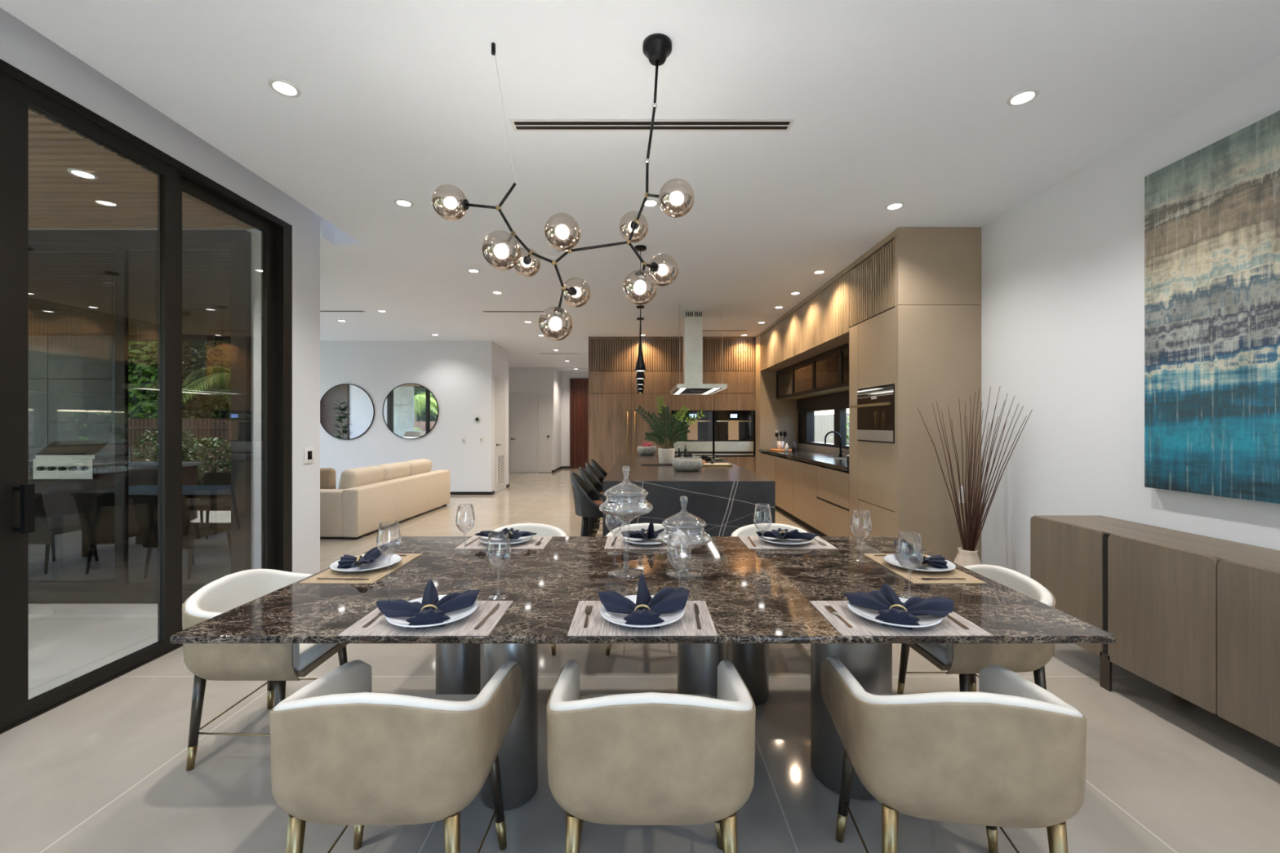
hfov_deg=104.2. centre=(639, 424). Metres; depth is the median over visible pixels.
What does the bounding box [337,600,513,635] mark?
placemat
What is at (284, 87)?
recessed light
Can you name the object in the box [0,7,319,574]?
wall
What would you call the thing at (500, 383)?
door
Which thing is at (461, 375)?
wall
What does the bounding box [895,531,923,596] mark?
wine glass
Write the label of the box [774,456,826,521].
base cabinet
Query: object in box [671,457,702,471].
stone bowl
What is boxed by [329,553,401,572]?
dinner plate
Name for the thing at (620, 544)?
placemat
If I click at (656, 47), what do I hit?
chandelier
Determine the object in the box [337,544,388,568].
napkin
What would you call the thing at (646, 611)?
napkin
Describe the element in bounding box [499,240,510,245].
socket
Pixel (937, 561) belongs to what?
napkin
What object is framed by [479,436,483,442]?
light switch
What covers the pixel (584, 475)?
bar stool
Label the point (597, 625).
placemat
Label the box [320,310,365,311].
ceiling vent
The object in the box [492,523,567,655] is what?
dining chair
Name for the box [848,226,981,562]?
oven tower
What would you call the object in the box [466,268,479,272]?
recessed light
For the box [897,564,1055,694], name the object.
dining chair
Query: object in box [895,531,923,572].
bowl
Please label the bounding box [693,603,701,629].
knife
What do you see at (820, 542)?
fork
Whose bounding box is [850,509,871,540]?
bowl
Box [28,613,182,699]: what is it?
floor
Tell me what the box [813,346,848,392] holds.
upper cabinet
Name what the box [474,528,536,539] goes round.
napkin
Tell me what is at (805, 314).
upper cabinet
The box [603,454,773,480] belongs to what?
island countertop
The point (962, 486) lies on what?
wall outlet
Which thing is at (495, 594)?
wine glass
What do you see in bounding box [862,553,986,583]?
placemat
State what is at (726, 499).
kitchen island
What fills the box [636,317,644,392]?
pendant lamp
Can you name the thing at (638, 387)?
pendant lamp
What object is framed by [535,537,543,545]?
fork
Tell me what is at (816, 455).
countertop
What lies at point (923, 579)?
fork
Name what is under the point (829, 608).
fork
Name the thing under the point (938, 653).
seat cushion
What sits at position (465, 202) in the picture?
socket
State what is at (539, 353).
ceiling vent
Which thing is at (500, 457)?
vent grille
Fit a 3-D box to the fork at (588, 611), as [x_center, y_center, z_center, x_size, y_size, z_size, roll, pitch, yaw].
[-0.180,0.654,1.706,0.022,0.005,0.187,0,0,-2]
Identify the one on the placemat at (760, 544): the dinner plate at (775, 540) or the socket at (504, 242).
the dinner plate at (775, 540)
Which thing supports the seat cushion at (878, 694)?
on the dining chair at (1011, 753)
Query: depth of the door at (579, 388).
16.18 m
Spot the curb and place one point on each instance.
(33, 608)
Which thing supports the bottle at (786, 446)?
on the countertop at (816, 455)
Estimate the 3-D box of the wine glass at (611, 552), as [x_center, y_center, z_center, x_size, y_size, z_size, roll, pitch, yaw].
[-0.130,0.537,2.560,0.095,0.244,0.095,0,0,0]
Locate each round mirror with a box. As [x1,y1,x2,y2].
[320,383,374,439]
[382,382,439,439]
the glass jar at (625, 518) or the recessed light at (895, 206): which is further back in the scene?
the recessed light at (895, 206)
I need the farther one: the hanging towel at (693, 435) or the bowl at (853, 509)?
the hanging towel at (693, 435)
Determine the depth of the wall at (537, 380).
14.86 m
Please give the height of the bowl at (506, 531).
0.147 m
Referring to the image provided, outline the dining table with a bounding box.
[169,536,1115,810]
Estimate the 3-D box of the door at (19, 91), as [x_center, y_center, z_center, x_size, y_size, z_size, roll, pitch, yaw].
[-2.970,-0.120,1.800,0.180,3.120,4.800,0,0,0]
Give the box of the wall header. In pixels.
[28,228,251,232]
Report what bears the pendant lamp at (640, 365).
hanging from the ceiling at (889, 101)
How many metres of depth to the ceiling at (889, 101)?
2.77 m
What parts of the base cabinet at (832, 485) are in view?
drawer, drawer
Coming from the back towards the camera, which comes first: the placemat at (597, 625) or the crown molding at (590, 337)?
the crown molding at (590, 337)
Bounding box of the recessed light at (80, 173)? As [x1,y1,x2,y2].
[66,168,98,179]
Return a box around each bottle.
[676,447,681,457]
[684,443,687,457]
[687,450,693,457]
[784,442,788,452]
[791,440,795,452]
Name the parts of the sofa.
armrest, panel, frame, panel, panel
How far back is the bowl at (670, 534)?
1.90 m
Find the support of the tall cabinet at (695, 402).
on the floor at (103, 770)
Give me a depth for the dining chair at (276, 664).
2.05 m
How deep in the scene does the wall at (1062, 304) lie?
3.30 m
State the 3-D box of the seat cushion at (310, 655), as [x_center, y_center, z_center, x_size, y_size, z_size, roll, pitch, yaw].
[-1.621,0.981,2.275,0.462,0.069,0.478,0,0,0]
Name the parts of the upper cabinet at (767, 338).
rail, fluted door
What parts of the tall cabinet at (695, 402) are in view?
fluted door, door, door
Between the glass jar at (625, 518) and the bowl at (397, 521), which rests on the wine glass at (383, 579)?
the bowl at (397, 521)
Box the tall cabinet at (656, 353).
[631,339,671,454]
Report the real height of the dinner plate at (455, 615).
0.024 m
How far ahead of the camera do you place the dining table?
1.95 m
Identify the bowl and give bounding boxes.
[376,520,401,557]
[455,503,475,533]
[485,531,511,571]
[599,492,653,522]
[605,505,623,534]
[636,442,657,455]
[656,521,711,552]
[666,531,691,570]
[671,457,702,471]
[753,503,772,531]
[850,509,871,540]
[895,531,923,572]
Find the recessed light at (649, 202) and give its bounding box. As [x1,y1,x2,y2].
[641,199,658,207]
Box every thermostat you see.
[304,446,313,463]
[475,417,479,422]
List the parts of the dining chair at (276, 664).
leg, leg, leg, leg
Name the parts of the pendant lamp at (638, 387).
lamp shade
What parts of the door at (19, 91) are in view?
pull handle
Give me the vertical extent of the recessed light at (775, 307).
0.007 m
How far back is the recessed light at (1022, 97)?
2.60 m
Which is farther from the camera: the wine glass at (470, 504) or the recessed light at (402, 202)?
the recessed light at (402, 202)
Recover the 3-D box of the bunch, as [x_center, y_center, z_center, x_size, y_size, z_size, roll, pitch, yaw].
[2.510,0.488,3.933,0.776,1.606,0.526,0,0,3]
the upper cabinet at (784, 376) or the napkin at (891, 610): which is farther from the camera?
the upper cabinet at (784, 376)
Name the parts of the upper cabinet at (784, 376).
glass pane, door frame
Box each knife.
[316,577,368,580]
[464,537,480,546]
[474,603,499,629]
[611,537,617,546]
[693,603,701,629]
[747,537,755,546]
[946,614,968,629]
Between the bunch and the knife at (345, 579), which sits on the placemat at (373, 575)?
the knife at (345, 579)
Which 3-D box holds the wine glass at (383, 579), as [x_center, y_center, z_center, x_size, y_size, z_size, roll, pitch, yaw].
[-1.068,0.537,2.120,0.095,0.244,0.095,0,0,0]
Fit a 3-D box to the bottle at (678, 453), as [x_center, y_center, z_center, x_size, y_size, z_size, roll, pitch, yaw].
[0.529,0.400,6.750,0.060,0.200,0.060,0,0,0]
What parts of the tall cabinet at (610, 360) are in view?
door, door, fluted door, bar handle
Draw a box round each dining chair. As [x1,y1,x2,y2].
[182,568,348,771]
[269,659,521,852]
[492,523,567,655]
[546,659,755,852]
[605,523,687,655]
[730,523,808,536]
[820,655,1086,852]
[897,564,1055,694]
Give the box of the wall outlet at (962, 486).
[959,485,964,502]
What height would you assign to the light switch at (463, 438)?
0.120 m
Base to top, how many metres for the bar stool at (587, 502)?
0.973 m
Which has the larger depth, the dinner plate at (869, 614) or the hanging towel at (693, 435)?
the hanging towel at (693, 435)
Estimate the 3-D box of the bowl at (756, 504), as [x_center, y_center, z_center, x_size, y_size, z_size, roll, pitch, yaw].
[0.640,0.488,2.600,0.095,0.147,0.095,0,0,0]
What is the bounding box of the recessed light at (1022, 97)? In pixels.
[1006,88,1039,106]
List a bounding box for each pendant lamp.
[634,244,646,371]
[635,271,645,379]
[635,305,644,389]
[635,379,644,385]
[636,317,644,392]
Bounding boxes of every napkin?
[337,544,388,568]
[376,579,480,630]
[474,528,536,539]
[597,573,689,629]
[621,521,677,539]
[755,528,819,539]
[842,582,954,630]
[893,537,947,568]
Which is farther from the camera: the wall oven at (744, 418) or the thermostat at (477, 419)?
the thermostat at (477, 419)
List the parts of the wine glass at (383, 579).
stem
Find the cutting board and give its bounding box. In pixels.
[769,448,791,451]
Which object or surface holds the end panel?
on the floor at (103, 770)
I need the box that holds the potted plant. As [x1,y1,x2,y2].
[635,395,704,464]
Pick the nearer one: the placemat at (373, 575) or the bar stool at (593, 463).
the placemat at (373, 575)
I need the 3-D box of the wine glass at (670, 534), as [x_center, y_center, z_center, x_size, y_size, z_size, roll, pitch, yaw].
[0.150,0.537,1.909,0.095,0.244,0.095,0,0,0]
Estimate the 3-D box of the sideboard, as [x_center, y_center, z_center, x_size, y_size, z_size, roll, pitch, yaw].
[2.720,0.999,2.150,0.440,0.842,2.080,0,0,0]
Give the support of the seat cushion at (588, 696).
on the dining chair at (647, 758)
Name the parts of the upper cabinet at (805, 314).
fluted door, rail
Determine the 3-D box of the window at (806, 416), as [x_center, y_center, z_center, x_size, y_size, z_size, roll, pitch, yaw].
[3.020,0.010,7.250,0.160,0.660,4.100,0,0,0]
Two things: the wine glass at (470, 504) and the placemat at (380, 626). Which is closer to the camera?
the placemat at (380, 626)
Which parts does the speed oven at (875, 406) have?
handle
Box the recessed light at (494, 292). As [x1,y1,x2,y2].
[492,291,502,293]
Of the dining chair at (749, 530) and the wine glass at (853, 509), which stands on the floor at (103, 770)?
the dining chair at (749, 530)
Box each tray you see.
[640,463,672,465]
[702,462,732,466]
[704,463,728,464]
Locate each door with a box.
[0,58,292,734]
[28,230,251,603]
[495,377,505,492]
[510,393,537,472]
[537,393,551,472]
[569,378,588,468]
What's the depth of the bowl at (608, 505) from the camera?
2.55 m
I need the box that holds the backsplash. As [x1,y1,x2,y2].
[797,443,848,456]
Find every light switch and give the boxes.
[461,436,466,443]
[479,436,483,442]
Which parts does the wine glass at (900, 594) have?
stem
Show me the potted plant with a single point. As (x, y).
(662, 432)
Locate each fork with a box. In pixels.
[362,611,382,627]
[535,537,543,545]
[583,605,592,627]
[813,537,826,545]
[824,605,852,627]
[920,577,966,580]
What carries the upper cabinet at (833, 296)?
attached to the wall at (1062, 304)
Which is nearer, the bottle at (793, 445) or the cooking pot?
the cooking pot
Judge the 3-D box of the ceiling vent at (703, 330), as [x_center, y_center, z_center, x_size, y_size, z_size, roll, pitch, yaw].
[1.530,-1.707,9.020,0.828,0.006,0.094,0,0,0]
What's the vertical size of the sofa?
0.840 m
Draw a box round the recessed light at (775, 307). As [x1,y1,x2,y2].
[773,306,783,308]
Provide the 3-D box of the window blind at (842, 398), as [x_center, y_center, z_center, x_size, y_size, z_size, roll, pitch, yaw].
[2.932,-0.377,7.285,0.034,0.193,3.930,0,0,0]
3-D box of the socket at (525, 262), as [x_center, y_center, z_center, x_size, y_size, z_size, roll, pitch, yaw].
[-0.589,-0.855,2.597,0.044,0.046,0.033,0,0,-16]
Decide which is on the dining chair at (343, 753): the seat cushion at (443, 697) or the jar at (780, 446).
the seat cushion at (443, 697)
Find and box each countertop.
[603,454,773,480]
[758,443,848,471]
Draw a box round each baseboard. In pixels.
[450,484,509,494]
[551,466,569,472]
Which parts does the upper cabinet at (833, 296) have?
rail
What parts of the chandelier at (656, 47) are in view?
globe, arm, globe, arm, arm, arm, arm, globe, arm, globe, bulb, arm, arm, arm, globe, arm, globe, arm, arm, globe, arm, globe, arm, arm, arm, arm, arm, arm, globe, globe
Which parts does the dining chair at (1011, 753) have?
leg, leg, leg, leg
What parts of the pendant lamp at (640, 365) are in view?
lamp shade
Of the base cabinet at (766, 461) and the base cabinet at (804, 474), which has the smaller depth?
the base cabinet at (804, 474)
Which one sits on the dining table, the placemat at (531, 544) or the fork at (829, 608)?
the placemat at (531, 544)
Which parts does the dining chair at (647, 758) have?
leg, leg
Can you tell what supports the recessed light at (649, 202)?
in the ceiling at (889, 101)
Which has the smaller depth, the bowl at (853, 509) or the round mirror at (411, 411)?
the bowl at (853, 509)
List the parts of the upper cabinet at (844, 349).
glass pane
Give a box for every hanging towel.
[687,420,697,439]
[728,420,738,439]
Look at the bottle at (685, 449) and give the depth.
6.73 m
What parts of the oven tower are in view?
rail, fluted door, door, door, drawer, panel, panel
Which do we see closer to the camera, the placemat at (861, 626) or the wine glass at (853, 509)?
the placemat at (861, 626)
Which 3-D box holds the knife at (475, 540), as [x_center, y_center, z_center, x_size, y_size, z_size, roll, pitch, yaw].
[-0.940,0.655,2.793,0.014,0.003,0.225,0,0,3]
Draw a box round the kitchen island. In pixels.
[602,454,775,536]
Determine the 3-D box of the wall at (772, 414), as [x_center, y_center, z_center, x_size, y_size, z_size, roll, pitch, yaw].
[2.590,-0.143,9.445,0.710,3.127,0.390,0,0,0]
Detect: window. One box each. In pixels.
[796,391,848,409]
[798,404,848,448]
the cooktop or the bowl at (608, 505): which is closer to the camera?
the bowl at (608, 505)
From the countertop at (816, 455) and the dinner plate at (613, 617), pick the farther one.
the countertop at (816, 455)
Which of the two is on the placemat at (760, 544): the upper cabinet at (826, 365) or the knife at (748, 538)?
the knife at (748, 538)
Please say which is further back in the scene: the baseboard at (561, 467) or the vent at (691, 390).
the baseboard at (561, 467)
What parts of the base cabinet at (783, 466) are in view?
door, door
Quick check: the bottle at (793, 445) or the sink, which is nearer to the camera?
the sink
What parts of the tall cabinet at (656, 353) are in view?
bar handle, door, door, fluted door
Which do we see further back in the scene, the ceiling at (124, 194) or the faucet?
the faucet
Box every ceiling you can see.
[0,0,1279,372]
[28,106,254,228]
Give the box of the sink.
[826,457,848,472]
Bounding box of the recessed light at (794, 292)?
[790,291,800,294]
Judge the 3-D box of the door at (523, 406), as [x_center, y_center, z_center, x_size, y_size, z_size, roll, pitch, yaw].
[-3.460,0.235,14.761,0.800,2.350,0.079,0,0,0]
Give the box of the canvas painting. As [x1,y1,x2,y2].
[1144,110,1279,503]
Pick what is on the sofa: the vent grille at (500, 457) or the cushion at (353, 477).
the cushion at (353, 477)
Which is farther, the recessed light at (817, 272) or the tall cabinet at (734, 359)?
the tall cabinet at (734, 359)
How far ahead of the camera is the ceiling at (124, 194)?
3.43 m
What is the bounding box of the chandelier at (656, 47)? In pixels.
[431,33,694,341]
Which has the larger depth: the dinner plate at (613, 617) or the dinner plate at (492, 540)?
the dinner plate at (492, 540)
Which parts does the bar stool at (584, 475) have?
leg, backrest, leg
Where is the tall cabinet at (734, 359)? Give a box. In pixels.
[711,337,755,472]
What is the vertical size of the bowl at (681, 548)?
0.118 m
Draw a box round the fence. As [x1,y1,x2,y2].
[814,413,848,444]
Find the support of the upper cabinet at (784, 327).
attached to the wall at (1062, 304)
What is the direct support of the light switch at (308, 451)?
attached to the wall at (23, 47)
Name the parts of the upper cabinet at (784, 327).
fluted door, rail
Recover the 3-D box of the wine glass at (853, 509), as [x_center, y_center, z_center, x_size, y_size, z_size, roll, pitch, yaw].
[1.075,0.537,2.420,0.095,0.244,0.095,0,0,0]
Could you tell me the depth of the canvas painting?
2.49 m
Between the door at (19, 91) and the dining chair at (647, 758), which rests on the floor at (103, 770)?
the dining chair at (647, 758)
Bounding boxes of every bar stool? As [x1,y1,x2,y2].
[570,471,602,536]
[578,466,602,536]
[585,462,604,536]
[590,458,607,533]
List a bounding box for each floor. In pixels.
[0,468,1279,852]
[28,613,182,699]
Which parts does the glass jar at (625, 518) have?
lid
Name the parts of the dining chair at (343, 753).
leg, leg, leg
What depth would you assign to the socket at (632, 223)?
2.51 m
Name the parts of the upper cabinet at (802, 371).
door frame, glass pane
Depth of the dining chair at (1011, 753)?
1.27 m
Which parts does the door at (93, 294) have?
glass pane, glass pane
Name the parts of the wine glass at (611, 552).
stem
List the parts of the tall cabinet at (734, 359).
door, door, fluted door, drawer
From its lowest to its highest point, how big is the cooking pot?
0.140 m
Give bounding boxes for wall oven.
[673,411,712,454]
[714,411,753,455]
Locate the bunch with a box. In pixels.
[917,386,1031,551]
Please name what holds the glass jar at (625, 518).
on the dining table
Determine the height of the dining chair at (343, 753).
0.734 m
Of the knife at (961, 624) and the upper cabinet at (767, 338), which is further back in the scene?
the upper cabinet at (767, 338)
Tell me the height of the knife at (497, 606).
0.003 m
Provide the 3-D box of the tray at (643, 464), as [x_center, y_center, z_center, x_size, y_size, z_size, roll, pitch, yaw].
[0.278,0.494,6.215,0.530,0.012,0.220,0,0,0]
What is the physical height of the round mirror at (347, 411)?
1.138 m
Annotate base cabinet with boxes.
[760,453,814,510]
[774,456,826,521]
[792,460,821,536]
[816,466,848,536]
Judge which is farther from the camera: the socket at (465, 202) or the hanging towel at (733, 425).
the hanging towel at (733, 425)
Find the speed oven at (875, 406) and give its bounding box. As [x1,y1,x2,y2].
[850,385,894,442]
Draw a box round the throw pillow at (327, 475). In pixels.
[320,467,335,488]
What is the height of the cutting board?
0.020 m
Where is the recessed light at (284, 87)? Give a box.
[267,78,301,97]
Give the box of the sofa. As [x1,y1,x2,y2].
[320,458,450,538]
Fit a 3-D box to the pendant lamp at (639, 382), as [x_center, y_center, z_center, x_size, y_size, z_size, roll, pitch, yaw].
[0.004,-1.113,6.390,0.116,1.193,0.116,0,0,0]
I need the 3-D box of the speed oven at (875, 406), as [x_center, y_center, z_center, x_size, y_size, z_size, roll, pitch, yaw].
[2.214,-0.095,4.747,0.082,0.500,0.765,0,0,0]
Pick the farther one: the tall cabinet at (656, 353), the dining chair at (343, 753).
the tall cabinet at (656, 353)
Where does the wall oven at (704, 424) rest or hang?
attached to the tall cabinet at (695, 402)
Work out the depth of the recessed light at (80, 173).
3.20 m
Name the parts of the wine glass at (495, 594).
stem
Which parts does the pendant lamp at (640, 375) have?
lamp shade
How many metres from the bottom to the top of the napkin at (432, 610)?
0.114 m
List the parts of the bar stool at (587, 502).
leg, leg, seat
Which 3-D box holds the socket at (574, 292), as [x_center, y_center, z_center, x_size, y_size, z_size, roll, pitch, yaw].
[-0.339,-0.673,2.515,0.044,0.046,0.034,0,0,0]
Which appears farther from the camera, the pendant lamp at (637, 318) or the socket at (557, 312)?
the pendant lamp at (637, 318)
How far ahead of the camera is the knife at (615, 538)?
2.77 m
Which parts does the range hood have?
support rod, filter plate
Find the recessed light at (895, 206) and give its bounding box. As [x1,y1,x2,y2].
[884,202,904,210]
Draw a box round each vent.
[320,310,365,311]
[482,311,546,312]
[509,119,795,131]
[538,353,579,354]
[690,389,703,391]
[702,329,747,331]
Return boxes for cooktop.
[674,454,724,461]
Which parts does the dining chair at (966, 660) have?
leg, leg, leg, leg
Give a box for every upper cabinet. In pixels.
[760,322,791,371]
[774,308,812,364]
[776,364,816,399]
[792,290,839,356]
[792,356,836,395]
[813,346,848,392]
[816,265,852,346]
[840,342,848,387]
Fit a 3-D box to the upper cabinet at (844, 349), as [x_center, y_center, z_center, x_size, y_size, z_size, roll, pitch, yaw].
[2.735,-0.737,5.811,0.410,0.523,0.978,0,0,0]
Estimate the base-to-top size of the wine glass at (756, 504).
0.244 m
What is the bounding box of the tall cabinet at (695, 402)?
[671,339,714,448]
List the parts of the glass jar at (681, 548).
lid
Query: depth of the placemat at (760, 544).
2.71 m
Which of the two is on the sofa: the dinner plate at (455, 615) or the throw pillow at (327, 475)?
the throw pillow at (327, 475)
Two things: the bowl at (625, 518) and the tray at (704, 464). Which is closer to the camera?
the bowl at (625, 518)
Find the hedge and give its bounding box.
[833,413,848,444]
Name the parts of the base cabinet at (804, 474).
door, door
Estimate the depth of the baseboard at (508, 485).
10.11 m
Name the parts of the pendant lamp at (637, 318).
lamp shade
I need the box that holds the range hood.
[671,303,727,394]
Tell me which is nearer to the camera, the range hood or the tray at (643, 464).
the tray at (643, 464)
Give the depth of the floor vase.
3.90 m
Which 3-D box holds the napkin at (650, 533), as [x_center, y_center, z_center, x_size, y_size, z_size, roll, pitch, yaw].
[0.033,0.600,2.813,0.324,0.138,0.174,0,0,-19]
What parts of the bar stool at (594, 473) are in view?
leg, backrest, leg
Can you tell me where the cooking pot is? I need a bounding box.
[846,454,848,463]
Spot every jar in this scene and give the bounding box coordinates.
[599,466,653,573]
[656,495,711,576]
[777,440,784,448]
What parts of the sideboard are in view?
door, leg, panel, door, door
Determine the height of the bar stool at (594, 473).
0.973 m
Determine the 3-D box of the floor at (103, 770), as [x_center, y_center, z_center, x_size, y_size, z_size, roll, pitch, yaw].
[-3.800,1.495,7.025,13.800,0.150,18.950,0,0,0]
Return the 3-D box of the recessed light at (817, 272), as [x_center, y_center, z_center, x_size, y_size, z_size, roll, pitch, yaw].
[2.003,-1.706,5.566,0.136,0.007,0.136,0,0,0]
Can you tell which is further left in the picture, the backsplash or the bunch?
the backsplash
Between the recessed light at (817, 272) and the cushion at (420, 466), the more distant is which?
the cushion at (420, 466)
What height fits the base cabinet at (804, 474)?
0.900 m
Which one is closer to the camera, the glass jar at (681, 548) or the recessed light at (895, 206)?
the glass jar at (681, 548)
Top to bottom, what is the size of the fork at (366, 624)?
0.005 m
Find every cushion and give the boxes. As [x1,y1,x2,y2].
[293,643,337,671]
[337,466,384,488]
[376,462,410,481]
[404,458,432,475]
[404,694,478,701]
[581,694,715,699]
[867,692,900,695]
[916,643,951,664]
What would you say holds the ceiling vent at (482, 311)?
in the ceiling at (889, 101)
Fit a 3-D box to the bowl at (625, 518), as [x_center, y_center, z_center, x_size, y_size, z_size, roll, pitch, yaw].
[-0.061,0.373,2.220,0.242,0.118,0.242,0,0,0]
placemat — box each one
[298,553,422,583]
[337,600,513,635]
[454,536,552,549]
[567,600,717,635]
[604,536,691,549]
[737,536,837,549]
[809,600,992,635]
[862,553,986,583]
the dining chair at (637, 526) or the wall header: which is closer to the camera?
the dining chair at (637, 526)
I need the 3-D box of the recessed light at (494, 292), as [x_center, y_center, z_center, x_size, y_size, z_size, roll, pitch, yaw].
[-1.842,-1.706,6.427,0.136,0.007,0.136,0,0,0]
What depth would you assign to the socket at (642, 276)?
2.22 m
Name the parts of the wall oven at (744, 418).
steel drawer, trim, door, control panel, handle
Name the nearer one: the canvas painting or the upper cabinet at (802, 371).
the canvas painting
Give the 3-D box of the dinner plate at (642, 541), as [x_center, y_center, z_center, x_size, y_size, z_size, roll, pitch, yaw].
[0.045,0.643,2.795,0.291,0.024,0.291,0,0,0]
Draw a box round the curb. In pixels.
[28,604,183,613]
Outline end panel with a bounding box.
[588,336,589,463]
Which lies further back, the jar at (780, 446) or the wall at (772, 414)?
the wall at (772, 414)
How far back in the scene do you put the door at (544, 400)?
14.78 m
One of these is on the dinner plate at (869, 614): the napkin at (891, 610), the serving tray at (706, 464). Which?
the napkin at (891, 610)
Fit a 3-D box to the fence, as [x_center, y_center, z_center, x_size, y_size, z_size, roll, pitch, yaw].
[4.315,0.740,8.595,0.030,1.960,9.190,0,0,0]
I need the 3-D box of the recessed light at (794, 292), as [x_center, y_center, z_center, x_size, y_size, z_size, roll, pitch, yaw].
[2.017,-1.706,6.458,0.136,0.007,0.136,0,0,0]
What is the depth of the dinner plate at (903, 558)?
2.31 m
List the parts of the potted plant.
pot, stem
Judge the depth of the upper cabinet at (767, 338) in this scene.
8.71 m
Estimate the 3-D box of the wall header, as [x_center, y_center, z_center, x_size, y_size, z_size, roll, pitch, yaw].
[-5.690,-1.765,4.240,4.820,0.290,0.160,0,0,0]
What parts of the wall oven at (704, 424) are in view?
steel drawer, door, control panel, trim, handle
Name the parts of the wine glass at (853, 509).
stem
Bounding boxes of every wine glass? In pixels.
[376,520,401,581]
[455,503,475,552]
[485,531,511,598]
[605,505,623,554]
[666,531,691,597]
[753,503,772,551]
[850,509,871,561]
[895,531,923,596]
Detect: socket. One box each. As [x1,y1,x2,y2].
[462,199,468,209]
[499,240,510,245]
[523,256,531,265]
[553,306,563,317]
[568,286,577,295]
[630,221,639,230]
[637,271,647,281]
[649,262,658,271]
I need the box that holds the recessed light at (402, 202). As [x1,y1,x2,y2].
[394,199,413,207]
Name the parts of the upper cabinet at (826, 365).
glass pane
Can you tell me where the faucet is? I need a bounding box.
[824,431,843,456]
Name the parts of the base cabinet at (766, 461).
door, door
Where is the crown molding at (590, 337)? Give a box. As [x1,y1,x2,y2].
[589,336,753,339]
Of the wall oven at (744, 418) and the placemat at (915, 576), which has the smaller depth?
the placemat at (915, 576)
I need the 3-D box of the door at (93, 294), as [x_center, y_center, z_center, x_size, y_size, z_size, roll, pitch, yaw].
[-5.690,-0.070,4.210,4.820,3.100,0.140,0,0,0]
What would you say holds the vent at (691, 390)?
attached to the range hood
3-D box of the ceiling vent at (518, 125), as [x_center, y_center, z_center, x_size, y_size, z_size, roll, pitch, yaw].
[0.068,-1.707,2.837,1.595,0.006,0.109,0,0,0]
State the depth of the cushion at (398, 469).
7.42 m
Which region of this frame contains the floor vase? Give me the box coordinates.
[953,546,981,566]
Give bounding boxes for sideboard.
[1030,515,1279,746]
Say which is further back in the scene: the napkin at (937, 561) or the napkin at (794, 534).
the napkin at (794, 534)
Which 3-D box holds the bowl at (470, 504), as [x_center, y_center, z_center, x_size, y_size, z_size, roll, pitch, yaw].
[-0.905,0.488,2.580,0.095,0.147,0.095,0,0,0]
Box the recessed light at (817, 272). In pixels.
[813,270,825,274]
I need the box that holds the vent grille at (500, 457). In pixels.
[497,453,504,486]
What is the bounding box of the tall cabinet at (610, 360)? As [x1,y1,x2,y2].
[589,339,631,473]
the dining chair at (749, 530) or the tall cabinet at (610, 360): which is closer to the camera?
the dining chair at (749, 530)
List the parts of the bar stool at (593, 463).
backrest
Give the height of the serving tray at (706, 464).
0.024 m
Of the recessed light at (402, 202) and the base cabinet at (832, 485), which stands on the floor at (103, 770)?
the base cabinet at (832, 485)
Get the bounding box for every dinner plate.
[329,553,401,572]
[386,595,477,627]
[479,535,533,545]
[600,595,684,627]
[622,533,674,545]
[758,535,812,545]
[847,596,942,627]
[884,553,955,572]
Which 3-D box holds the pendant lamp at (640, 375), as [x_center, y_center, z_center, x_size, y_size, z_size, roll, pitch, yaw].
[0.004,-1.113,5.590,0.116,1.193,0.116,0,0,0]
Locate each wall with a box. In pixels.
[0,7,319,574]
[320,341,508,493]
[508,367,755,472]
[755,333,798,475]
[800,53,1279,577]
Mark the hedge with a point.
(847, 437)
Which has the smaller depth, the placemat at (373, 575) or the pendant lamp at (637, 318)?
the placemat at (373, 575)
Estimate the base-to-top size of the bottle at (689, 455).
0.150 m

